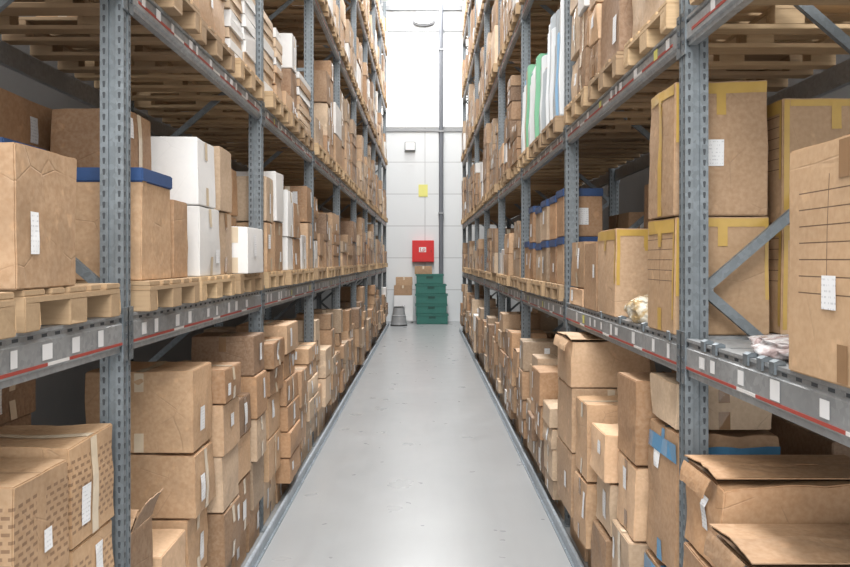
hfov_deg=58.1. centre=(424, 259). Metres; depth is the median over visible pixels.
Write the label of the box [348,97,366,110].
pallet
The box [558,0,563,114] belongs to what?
package
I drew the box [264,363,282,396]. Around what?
cardboard box
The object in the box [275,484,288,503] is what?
cardboard box
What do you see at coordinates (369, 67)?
pallet
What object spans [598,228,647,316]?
cardboard box
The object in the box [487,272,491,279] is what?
pallet
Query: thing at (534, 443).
cardboard box
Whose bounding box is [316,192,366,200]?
pallet
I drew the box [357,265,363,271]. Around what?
pallet
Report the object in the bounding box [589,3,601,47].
cardboard box
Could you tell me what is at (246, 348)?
cardboard box
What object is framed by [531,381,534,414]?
cardboard box
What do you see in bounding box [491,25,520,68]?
cardboard box
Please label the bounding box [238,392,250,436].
cardboard box
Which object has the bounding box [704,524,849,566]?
cardboard box
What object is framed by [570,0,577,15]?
cardboard box
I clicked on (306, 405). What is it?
cardboard box
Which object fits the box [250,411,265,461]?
cardboard box
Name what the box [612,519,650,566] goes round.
cardboard box
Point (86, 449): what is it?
cardboard box
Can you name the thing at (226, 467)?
cardboard box
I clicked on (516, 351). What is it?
cardboard box
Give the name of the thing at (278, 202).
box
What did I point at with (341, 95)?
cardboard box
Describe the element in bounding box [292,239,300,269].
cardboard box
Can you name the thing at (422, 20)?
wall lamp
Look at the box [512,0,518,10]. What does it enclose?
box
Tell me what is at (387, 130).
trim
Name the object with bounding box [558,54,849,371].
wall
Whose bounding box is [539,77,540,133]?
package
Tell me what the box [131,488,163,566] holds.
cardboard box
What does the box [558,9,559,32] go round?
package
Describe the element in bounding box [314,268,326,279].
pallet
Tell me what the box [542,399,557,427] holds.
cardboard box
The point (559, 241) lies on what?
cardboard box
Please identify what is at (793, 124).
cardboard box
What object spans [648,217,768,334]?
cardboard box
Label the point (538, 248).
cardboard box
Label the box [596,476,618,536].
cardboard box
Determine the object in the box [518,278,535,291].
pallet
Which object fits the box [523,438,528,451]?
cardboard box
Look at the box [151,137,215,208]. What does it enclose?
box
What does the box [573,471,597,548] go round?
cardboard box
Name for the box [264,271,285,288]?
pallet
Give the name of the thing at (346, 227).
cardboard box
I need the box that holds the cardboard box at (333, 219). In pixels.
[318,212,339,234]
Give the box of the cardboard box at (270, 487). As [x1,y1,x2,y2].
[264,474,275,523]
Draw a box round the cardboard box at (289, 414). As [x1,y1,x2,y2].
[279,395,298,431]
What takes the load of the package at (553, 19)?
on the pallet at (604, 134)
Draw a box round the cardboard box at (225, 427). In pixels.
[208,395,239,456]
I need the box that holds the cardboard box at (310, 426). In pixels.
[306,415,314,440]
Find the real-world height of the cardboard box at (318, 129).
0.353 m
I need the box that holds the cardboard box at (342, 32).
[314,17,344,47]
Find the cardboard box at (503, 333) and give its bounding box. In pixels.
[501,332,505,352]
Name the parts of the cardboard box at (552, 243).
lid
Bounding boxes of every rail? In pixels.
[244,322,389,566]
[459,328,584,566]
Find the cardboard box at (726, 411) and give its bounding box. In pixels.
[650,373,771,429]
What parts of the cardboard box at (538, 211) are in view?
lid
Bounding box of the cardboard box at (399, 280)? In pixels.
[396,277,411,284]
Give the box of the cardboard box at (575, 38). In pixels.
[571,5,580,60]
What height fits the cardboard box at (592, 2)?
0.251 m
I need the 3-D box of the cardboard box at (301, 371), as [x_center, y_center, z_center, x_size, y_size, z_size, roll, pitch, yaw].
[-1.511,1.327,8.009,0.518,0.376,0.424,0,0,0]
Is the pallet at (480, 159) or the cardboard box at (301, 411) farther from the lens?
the pallet at (480, 159)
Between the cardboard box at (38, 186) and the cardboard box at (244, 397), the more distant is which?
the cardboard box at (244, 397)
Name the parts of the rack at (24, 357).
post, post, post, post, post, post, post, post, post, post, post, post, post, post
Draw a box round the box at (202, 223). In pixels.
[187,206,220,275]
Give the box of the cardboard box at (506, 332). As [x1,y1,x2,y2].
[505,331,507,353]
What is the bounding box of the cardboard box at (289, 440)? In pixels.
[280,419,299,457]
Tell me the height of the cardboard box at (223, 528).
0.362 m
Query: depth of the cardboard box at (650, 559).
4.11 m
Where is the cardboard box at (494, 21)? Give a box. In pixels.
[491,0,497,36]
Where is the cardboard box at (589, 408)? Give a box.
[575,395,617,481]
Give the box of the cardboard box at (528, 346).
[519,338,557,370]
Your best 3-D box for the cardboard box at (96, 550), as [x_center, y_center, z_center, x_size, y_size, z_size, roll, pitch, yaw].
[-1.624,1.355,3.215,0.487,0.418,0.408,0,0,0]
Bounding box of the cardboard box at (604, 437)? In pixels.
[590,422,618,482]
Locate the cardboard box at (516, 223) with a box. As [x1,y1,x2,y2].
[513,221,520,248]
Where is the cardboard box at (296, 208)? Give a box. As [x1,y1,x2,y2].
[289,203,300,238]
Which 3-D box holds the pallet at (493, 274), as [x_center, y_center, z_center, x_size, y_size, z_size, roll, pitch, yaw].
[1.781,0.291,13.103,1.206,0.144,0.806,0,0,0]
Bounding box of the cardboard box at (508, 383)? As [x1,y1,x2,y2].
[507,379,509,402]
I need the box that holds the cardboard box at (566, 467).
[557,435,579,517]
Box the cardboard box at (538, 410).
[534,401,543,439]
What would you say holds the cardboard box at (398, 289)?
on the base cabinet at (406, 301)
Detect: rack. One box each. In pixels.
[0,0,386,566]
[462,0,849,566]
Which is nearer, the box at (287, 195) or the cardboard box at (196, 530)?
the cardboard box at (196, 530)
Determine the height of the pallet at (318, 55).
0.144 m
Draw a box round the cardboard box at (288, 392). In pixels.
[279,372,297,405]
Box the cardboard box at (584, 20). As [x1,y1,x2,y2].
[579,7,592,55]
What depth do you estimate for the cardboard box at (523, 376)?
8.61 m
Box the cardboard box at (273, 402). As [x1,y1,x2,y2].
[266,390,279,439]
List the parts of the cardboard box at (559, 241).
lid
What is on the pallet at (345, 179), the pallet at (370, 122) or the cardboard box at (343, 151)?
the cardboard box at (343, 151)
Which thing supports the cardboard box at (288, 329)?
on the cardboard box at (288, 363)
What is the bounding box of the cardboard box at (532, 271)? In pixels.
[529,243,535,278]
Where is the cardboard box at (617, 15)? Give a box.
[601,0,632,67]
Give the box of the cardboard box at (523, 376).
[518,367,529,399]
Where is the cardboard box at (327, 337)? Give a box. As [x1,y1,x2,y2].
[320,328,334,356]
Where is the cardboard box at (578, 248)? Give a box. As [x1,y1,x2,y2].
[571,241,597,287]
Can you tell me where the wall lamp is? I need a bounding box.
[412,14,434,26]
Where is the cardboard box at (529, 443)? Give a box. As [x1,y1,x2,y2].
[527,435,531,451]
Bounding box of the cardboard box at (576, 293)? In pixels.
[569,287,583,306]
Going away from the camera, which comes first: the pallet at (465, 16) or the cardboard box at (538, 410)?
the cardboard box at (538, 410)
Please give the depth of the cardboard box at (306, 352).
8.65 m
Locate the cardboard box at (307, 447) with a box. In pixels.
[302,433,311,461]
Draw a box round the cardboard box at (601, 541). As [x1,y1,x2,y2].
[591,519,611,566]
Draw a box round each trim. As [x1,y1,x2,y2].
[382,6,462,10]
[386,129,461,131]
[387,29,462,31]
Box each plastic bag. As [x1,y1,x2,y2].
[624,294,647,322]
[748,334,788,359]
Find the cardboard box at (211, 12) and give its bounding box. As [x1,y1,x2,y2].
[131,0,224,41]
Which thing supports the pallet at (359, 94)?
on the rack at (24, 357)
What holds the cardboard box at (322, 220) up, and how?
on the cardboard box at (325, 258)
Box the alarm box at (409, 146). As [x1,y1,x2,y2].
[405,142,415,150]
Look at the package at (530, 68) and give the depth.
8.89 m
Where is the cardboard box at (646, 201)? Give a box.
[644,184,652,227]
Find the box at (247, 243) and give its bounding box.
[231,226,262,273]
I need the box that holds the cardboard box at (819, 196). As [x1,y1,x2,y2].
[789,134,849,387]
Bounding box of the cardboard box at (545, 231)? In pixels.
[541,199,549,240]
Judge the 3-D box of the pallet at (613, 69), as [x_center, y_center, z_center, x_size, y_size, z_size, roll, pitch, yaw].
[1.759,-1.196,5.045,1.206,0.144,0.806,0,0,0]
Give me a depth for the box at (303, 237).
8.60 m
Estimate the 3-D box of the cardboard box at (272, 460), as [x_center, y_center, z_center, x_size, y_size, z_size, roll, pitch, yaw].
[-1.622,1.731,6.844,0.574,0.362,0.570,0,0,0]
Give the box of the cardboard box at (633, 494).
[617,449,648,541]
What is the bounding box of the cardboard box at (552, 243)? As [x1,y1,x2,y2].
[549,239,556,282]
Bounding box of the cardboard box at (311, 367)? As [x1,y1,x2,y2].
[294,358,315,379]
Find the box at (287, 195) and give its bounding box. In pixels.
[282,190,293,236]
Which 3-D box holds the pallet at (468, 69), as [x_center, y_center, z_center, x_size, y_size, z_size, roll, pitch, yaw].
[1.775,-5.230,20.955,1.206,0.144,0.806,0,0,0]
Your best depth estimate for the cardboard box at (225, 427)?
5.05 m
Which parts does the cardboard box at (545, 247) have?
lid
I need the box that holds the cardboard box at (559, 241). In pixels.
[556,237,597,284]
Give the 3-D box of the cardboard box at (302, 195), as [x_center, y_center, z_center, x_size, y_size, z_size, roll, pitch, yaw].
[-1.589,-0.651,9.040,0.470,0.418,0.388,0,0,0]
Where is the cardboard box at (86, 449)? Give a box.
[0,423,113,549]
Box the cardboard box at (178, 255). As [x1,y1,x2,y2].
[170,199,187,277]
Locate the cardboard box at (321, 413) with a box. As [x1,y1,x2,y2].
[317,407,324,435]
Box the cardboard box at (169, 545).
[152,529,185,566]
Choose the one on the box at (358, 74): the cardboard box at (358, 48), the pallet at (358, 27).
the cardboard box at (358, 48)
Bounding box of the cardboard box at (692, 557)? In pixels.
[683,542,712,566]
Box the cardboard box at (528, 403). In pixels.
[526,398,530,422]
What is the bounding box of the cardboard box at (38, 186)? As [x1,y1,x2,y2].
[0,142,76,289]
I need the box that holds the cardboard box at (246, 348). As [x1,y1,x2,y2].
[191,332,263,375]
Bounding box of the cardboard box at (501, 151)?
[499,143,503,167]
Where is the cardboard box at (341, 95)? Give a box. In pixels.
[340,90,343,121]
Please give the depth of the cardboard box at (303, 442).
8.42 m
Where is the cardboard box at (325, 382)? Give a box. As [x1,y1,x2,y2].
[318,373,330,406]
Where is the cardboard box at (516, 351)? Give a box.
[513,348,519,376]
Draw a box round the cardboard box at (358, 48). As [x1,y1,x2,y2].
[356,37,360,68]
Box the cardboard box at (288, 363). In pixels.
[281,349,294,379]
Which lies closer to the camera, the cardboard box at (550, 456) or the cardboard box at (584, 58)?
the cardboard box at (584, 58)
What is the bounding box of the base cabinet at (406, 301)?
[394,295,412,322]
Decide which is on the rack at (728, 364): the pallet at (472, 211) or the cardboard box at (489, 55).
the pallet at (472, 211)
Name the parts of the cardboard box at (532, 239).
lid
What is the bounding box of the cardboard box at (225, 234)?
[219,212,231,274]
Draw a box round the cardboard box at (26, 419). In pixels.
[0,413,30,426]
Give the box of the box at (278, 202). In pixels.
[236,171,283,222]
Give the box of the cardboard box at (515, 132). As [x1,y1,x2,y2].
[510,121,520,144]
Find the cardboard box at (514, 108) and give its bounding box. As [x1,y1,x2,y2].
[507,101,520,123]
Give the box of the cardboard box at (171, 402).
[85,361,212,452]
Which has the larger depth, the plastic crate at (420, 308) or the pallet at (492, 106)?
the plastic crate at (420, 308)
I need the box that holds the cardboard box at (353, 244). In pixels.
[352,243,355,264]
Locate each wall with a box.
[0,16,303,425]
[314,0,532,321]
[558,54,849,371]
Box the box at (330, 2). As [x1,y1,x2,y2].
[292,0,332,16]
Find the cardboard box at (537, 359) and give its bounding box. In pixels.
[532,354,557,365]
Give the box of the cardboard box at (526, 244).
[524,241,529,277]
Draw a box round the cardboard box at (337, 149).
[333,134,341,166]
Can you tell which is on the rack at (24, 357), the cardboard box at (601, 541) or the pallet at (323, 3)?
the pallet at (323, 3)
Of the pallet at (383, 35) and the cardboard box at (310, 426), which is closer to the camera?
the cardboard box at (310, 426)
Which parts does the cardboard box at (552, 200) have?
lid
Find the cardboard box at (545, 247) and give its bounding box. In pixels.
[541,241,549,281]
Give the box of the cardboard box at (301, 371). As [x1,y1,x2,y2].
[294,367,307,408]
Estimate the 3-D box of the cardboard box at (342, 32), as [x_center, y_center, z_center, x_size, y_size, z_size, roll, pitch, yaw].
[-1.649,-3.728,12.868,0.543,0.505,0.785,0,0,0]
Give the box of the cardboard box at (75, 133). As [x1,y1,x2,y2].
[50,108,150,169]
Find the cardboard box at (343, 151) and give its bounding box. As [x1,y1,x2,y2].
[342,148,344,170]
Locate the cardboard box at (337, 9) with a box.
[336,5,339,36]
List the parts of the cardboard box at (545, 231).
lid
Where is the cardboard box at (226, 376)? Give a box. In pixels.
[210,362,240,403]
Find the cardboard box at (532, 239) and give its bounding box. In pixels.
[529,206,538,242]
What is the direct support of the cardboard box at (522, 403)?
on the cardboard box at (522, 422)
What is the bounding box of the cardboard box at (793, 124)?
[760,98,849,224]
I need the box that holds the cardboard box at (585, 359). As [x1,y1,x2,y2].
[553,332,649,387]
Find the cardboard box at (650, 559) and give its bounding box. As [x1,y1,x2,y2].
[644,549,666,566]
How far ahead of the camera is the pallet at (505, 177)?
10.96 m
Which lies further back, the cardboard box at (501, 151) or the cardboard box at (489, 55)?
the cardboard box at (489, 55)
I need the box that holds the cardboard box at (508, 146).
[507,140,510,168]
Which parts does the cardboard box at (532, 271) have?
lid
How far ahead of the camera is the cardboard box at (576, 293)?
6.11 m
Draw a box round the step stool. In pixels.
[390,306,406,325]
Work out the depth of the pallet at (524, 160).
8.90 m
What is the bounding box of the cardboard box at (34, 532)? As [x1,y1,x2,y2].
[0,458,68,566]
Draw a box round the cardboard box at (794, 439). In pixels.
[768,414,849,456]
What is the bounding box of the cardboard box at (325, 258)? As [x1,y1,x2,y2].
[322,242,328,266]
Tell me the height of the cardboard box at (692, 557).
0.386 m
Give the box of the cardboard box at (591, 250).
[584,243,597,310]
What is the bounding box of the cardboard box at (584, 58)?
[577,47,591,93]
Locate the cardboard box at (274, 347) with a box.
[264,337,284,368]
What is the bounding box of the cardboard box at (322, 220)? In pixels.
[316,214,327,240]
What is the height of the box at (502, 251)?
0.388 m
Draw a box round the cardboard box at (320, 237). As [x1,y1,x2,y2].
[314,233,323,255]
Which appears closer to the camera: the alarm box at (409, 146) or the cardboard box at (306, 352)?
the cardboard box at (306, 352)
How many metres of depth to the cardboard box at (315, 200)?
9.71 m
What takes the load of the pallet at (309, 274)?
on the rack at (24, 357)
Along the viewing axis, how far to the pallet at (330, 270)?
10.78 m
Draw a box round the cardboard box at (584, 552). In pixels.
[570,518,587,561]
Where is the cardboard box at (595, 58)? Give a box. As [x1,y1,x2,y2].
[589,39,600,79]
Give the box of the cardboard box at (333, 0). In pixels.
[332,0,334,22]
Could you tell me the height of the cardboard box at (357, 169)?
0.448 m
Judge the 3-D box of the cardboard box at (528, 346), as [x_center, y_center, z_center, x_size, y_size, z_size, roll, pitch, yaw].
[1.370,1.085,8.813,0.534,0.332,0.435,0,0,0]
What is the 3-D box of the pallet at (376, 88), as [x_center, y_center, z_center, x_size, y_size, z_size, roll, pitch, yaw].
[-1.932,-5.396,23.548,1.206,0.144,0.806,0,0,0]
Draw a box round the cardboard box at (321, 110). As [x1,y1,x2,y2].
[314,103,330,138]
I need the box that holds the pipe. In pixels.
[438,0,443,273]
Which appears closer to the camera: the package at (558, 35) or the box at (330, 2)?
the package at (558, 35)
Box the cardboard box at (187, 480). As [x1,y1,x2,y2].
[131,441,215,518]
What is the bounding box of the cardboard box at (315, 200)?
[314,197,317,217]
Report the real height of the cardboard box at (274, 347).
0.238 m
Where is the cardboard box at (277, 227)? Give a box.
[270,222,282,270]
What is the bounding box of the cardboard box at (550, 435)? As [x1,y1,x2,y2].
[542,419,557,449]
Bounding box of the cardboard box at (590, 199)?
[556,188,602,236]
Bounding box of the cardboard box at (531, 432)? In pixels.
[527,411,536,440]
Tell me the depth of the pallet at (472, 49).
19.02 m
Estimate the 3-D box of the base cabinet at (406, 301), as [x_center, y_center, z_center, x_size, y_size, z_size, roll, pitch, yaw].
[-0.780,1.780,27.933,0.700,1.000,0.535,0,0,0]
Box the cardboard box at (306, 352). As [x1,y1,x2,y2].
[294,342,316,364]
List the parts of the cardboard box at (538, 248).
lid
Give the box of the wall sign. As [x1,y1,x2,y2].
[419,185,427,196]
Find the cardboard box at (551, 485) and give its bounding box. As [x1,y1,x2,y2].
[545,468,560,499]
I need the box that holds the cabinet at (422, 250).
[412,240,433,261]
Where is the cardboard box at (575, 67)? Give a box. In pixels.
[571,57,578,98]
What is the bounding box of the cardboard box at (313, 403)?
[306,392,318,421]
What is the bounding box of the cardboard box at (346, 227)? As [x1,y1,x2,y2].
[340,221,356,241]
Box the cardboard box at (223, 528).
[205,495,239,566]
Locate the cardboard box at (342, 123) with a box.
[341,119,344,148]
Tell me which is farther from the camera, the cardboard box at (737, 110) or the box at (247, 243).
the box at (247, 243)
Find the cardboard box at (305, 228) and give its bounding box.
[300,223,312,268]
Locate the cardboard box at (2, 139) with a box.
[0,137,44,149]
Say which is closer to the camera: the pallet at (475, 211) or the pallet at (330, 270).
the pallet at (330, 270)
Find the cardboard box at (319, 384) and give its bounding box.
[317,383,321,411]
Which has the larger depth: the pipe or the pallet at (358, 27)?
the pipe
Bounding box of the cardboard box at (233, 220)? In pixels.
[231,217,235,225]
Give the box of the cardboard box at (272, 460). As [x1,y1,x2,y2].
[264,427,280,482]
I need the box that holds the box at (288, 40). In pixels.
[279,33,296,73]
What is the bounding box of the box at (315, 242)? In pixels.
[314,241,317,267]
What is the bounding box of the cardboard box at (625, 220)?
[609,212,643,229]
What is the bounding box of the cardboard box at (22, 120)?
[0,88,52,150]
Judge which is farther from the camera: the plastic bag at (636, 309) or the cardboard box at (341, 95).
the cardboard box at (341, 95)
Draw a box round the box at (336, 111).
[333,102,341,140]
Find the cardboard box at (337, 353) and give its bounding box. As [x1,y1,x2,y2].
[334,351,340,374]
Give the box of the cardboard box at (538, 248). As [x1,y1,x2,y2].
[535,243,541,280]
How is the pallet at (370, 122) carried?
on the rack at (24, 357)
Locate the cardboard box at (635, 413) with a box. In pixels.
[617,371,675,465]
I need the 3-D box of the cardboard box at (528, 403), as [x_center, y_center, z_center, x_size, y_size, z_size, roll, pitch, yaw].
[1.385,1.679,8.386,0.530,0.270,0.385,0,0,0]
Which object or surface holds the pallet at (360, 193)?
on the rack at (24, 357)
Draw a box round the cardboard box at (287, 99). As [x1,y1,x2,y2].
[240,91,293,112]
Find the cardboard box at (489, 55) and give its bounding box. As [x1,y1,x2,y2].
[487,49,490,81]
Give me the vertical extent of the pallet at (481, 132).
0.144 m
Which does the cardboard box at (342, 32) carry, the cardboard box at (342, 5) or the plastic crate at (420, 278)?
the cardboard box at (342, 5)
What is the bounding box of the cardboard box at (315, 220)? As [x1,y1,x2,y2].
[314,218,316,239]
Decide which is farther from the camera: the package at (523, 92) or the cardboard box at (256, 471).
the package at (523, 92)
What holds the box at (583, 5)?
on the cardboard box at (584, 20)
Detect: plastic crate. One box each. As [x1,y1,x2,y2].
[415,274,443,283]
[415,284,446,293]
[415,293,447,303]
[415,303,447,313]
[416,313,448,323]
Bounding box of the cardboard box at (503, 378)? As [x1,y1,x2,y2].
[501,365,505,390]
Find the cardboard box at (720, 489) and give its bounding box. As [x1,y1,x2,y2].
[679,455,849,566]
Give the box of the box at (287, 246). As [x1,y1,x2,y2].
[282,237,292,269]
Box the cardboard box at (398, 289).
[394,285,411,294]
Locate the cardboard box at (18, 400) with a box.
[0,379,35,423]
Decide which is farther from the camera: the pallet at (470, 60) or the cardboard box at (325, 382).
the pallet at (470, 60)
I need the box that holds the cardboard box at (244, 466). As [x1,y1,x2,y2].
[238,429,250,482]
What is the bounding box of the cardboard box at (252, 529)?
[246,503,258,552]
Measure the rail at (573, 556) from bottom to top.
0.092 m
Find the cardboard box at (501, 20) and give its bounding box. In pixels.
[500,15,502,49]
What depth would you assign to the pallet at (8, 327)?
2.39 m
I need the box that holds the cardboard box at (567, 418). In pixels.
[557,377,617,452]
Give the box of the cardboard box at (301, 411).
[299,405,304,443]
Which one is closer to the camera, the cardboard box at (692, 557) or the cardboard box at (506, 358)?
the cardboard box at (692, 557)
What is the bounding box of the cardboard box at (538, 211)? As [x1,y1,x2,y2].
[535,206,541,243]
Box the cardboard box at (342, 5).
[340,0,345,29]
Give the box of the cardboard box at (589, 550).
[588,549,590,566]
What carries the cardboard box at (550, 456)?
on the cardboard box at (551, 485)
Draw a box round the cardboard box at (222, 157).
[213,146,231,212]
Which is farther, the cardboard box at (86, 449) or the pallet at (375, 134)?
the pallet at (375, 134)
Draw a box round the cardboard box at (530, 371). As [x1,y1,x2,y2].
[529,364,531,398]
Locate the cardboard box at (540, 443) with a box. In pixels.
[537,435,544,476]
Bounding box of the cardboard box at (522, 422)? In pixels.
[519,414,527,438]
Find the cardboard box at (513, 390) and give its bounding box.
[510,384,516,412]
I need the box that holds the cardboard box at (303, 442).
[300,414,305,448]
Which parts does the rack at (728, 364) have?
post, post, post, post, post, post, post, post, post, post, deck panel, deck panel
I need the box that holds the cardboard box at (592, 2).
[589,0,603,11]
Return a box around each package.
[521,92,523,151]
[522,85,525,150]
[525,64,535,147]
[525,74,526,148]
[528,85,530,144]
[529,71,535,143]
[534,53,545,138]
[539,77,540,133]
[540,55,546,132]
[541,68,546,129]
[546,42,549,125]
[548,13,555,121]
[549,27,555,120]
[553,45,555,117]
[554,9,558,115]
[555,31,559,114]
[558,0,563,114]
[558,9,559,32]
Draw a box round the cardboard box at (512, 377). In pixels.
[509,357,515,385]
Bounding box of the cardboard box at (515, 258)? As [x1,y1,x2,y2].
[513,249,517,275]
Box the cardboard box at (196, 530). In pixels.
[152,507,207,566]
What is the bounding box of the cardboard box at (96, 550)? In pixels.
[65,519,113,566]
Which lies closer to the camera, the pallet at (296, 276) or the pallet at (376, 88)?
the pallet at (296, 276)
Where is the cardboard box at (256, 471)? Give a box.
[249,456,262,510]
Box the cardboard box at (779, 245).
[769,225,789,333]
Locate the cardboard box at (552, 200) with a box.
[549,195,558,239]
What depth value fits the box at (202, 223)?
4.72 m
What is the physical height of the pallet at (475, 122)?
0.144 m
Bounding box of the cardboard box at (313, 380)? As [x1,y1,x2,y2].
[308,372,317,400]
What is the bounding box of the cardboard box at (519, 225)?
[517,224,520,258]
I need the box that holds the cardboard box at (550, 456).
[544,440,556,480]
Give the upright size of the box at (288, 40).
0.370 m
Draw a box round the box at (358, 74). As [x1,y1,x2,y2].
[356,63,360,91]
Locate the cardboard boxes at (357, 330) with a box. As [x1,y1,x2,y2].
[204,0,557,472]
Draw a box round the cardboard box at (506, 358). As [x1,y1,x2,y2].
[504,353,508,378]
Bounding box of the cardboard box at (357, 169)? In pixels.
[356,166,359,187]
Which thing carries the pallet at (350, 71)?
on the rack at (24, 357)
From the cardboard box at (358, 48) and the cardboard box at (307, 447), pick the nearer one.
the cardboard box at (307, 447)
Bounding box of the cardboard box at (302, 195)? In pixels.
[283,186,311,222]
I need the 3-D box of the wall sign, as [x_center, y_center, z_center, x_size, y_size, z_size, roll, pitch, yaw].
[-0.070,-2.565,28.290,0.340,0.450,0.020,0,0,0]
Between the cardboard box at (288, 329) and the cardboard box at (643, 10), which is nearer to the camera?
the cardboard box at (643, 10)
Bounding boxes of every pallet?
[0,0,200,33]
[0,283,120,332]
[0,292,16,339]
[2,17,235,72]
[74,58,263,100]
[76,278,199,310]
[134,91,289,123]
[171,112,304,138]
[183,274,235,300]
[200,128,313,150]
[227,143,326,162]
[235,272,263,293]
[241,153,335,170]
[264,0,328,12]
[264,6,335,33]
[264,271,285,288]
[273,27,341,50]
[276,162,342,177]
[280,269,304,284]
[283,171,348,183]
[283,177,353,188]
[296,47,348,67]
[296,62,353,80]
[304,268,314,281]
[314,183,357,193]
[314,188,362,197]
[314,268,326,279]
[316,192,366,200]
[317,198,367,203]
[322,199,370,207]
[322,267,334,277]
[326,202,373,209]
[330,205,376,211]
[335,266,341,275]
[340,76,357,91]
[340,88,362,102]
[340,208,379,214]
[341,213,381,217]
[341,266,348,274]
[344,0,361,8]
[345,4,365,21]
[346,18,368,34]
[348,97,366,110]
[349,265,353,273]
[350,108,368,118]
[350,115,372,126]
[353,265,357,272]
[356,35,370,46]
[356,122,374,132]
[356,129,377,138]
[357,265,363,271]
[362,43,374,56]
[367,54,376,65]
[368,64,379,75]
[369,79,382,89]
[370,0,378,11]
[375,19,382,30]
[375,29,384,40]
[375,158,387,164]
[461,154,482,161]
[461,219,497,224]
[463,150,482,157]
[464,7,473,20]
[464,73,480,84]
[464,215,506,221]
[465,146,483,153]
[466,138,483,147]
[466,213,510,219]
[467,0,474,7]
[467,64,480,74]
[468,133,483,142]
[468,211,514,217]
[469,54,479,66]
[470,43,482,57]
[470,126,483,136]
[471,208,519,215]
[473,29,491,44]
[473,118,491,129]
[474,206,520,212]
[475,16,491,33]
[476,202,520,210]
[477,110,506,122]
[479,3,493,20]
[479,199,537,207]
[480,101,506,114]
[482,193,543,203]
[482,271,487,278]
[483,90,506,103]
[486,78,509,93]
[486,189,551,199]
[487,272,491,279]
[489,63,520,82]
[490,184,558,195]
[492,273,497,280]
[496,274,503,283]
[497,44,547,66]
[498,179,581,189]
[501,169,592,184]
[501,275,510,285]
[504,25,548,50]
[509,2,559,31]
[510,161,607,177]
[510,276,520,288]
[518,147,633,167]
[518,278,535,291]
[519,0,560,4]
[529,133,649,157]
[530,280,545,295]
[541,115,650,144]
[545,282,563,300]
[564,86,659,124]
[587,51,812,101]
[623,0,849,68]
[690,0,849,4]
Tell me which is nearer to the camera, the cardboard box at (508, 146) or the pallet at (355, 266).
the cardboard box at (508, 146)
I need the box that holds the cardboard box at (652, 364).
[650,360,655,371]
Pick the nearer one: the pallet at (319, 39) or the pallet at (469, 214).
the pallet at (319, 39)
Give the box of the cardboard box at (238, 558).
[231,529,245,566]
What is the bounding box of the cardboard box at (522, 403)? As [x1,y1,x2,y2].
[519,395,526,418]
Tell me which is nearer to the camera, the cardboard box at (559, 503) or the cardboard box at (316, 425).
the cardboard box at (559, 503)
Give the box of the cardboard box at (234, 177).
[227,169,237,215]
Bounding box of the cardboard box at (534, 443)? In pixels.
[531,441,536,461]
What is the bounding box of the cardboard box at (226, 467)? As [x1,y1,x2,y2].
[207,444,238,512]
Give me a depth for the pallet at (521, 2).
9.29 m
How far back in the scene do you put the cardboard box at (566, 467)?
5.96 m
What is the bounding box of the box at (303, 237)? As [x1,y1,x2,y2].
[300,235,305,268]
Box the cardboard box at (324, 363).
[317,345,331,377]
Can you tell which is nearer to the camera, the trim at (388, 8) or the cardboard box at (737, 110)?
the cardboard box at (737, 110)
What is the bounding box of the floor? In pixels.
[240,322,587,566]
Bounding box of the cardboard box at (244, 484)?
[237,472,249,534]
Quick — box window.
[381,33,467,127]
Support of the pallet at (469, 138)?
on the rack at (728, 364)
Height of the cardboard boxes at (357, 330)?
10.627 m
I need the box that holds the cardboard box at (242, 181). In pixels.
[231,176,272,222]
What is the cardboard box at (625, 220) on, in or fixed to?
on the cardboard box
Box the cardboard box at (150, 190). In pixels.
[75,167,171,280]
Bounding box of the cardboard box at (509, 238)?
[504,233,513,253]
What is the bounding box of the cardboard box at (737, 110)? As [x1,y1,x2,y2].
[648,80,767,219]
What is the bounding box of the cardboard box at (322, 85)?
[300,70,330,107]
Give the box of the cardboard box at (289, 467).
[275,444,300,483]
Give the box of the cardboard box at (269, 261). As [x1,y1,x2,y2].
[236,222,274,271]
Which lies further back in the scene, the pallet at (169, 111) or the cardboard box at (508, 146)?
the cardboard box at (508, 146)
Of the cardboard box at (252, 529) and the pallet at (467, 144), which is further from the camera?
the pallet at (467, 144)
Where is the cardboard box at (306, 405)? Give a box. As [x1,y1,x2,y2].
[305,376,307,413]
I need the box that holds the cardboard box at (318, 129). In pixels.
[276,116,322,147]
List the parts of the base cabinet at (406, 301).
door, door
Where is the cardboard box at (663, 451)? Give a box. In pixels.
[647,418,779,566]
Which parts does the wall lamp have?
lamp shade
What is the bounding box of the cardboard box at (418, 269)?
[415,266,431,273]
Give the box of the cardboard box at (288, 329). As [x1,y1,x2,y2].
[236,320,297,354]
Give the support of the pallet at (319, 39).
on the rack at (24, 357)
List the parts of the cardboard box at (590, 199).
lid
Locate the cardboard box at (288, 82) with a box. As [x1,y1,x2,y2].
[281,68,296,107]
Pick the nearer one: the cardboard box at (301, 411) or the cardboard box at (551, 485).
the cardboard box at (551, 485)
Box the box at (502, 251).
[501,249,504,273]
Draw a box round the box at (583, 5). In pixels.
[578,0,589,16]
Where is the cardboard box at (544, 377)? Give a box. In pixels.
[531,365,558,405]
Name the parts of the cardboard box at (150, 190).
lid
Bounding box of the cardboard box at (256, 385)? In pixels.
[241,370,266,418]
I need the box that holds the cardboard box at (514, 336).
[507,330,546,358]
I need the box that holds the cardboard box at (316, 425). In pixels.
[314,412,317,441]
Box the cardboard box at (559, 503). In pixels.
[555,500,563,518]
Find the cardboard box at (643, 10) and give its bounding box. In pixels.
[632,0,665,37]
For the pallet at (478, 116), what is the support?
on the rack at (728, 364)
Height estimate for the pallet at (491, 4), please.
0.144 m
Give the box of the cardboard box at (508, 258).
[503,254,513,275]

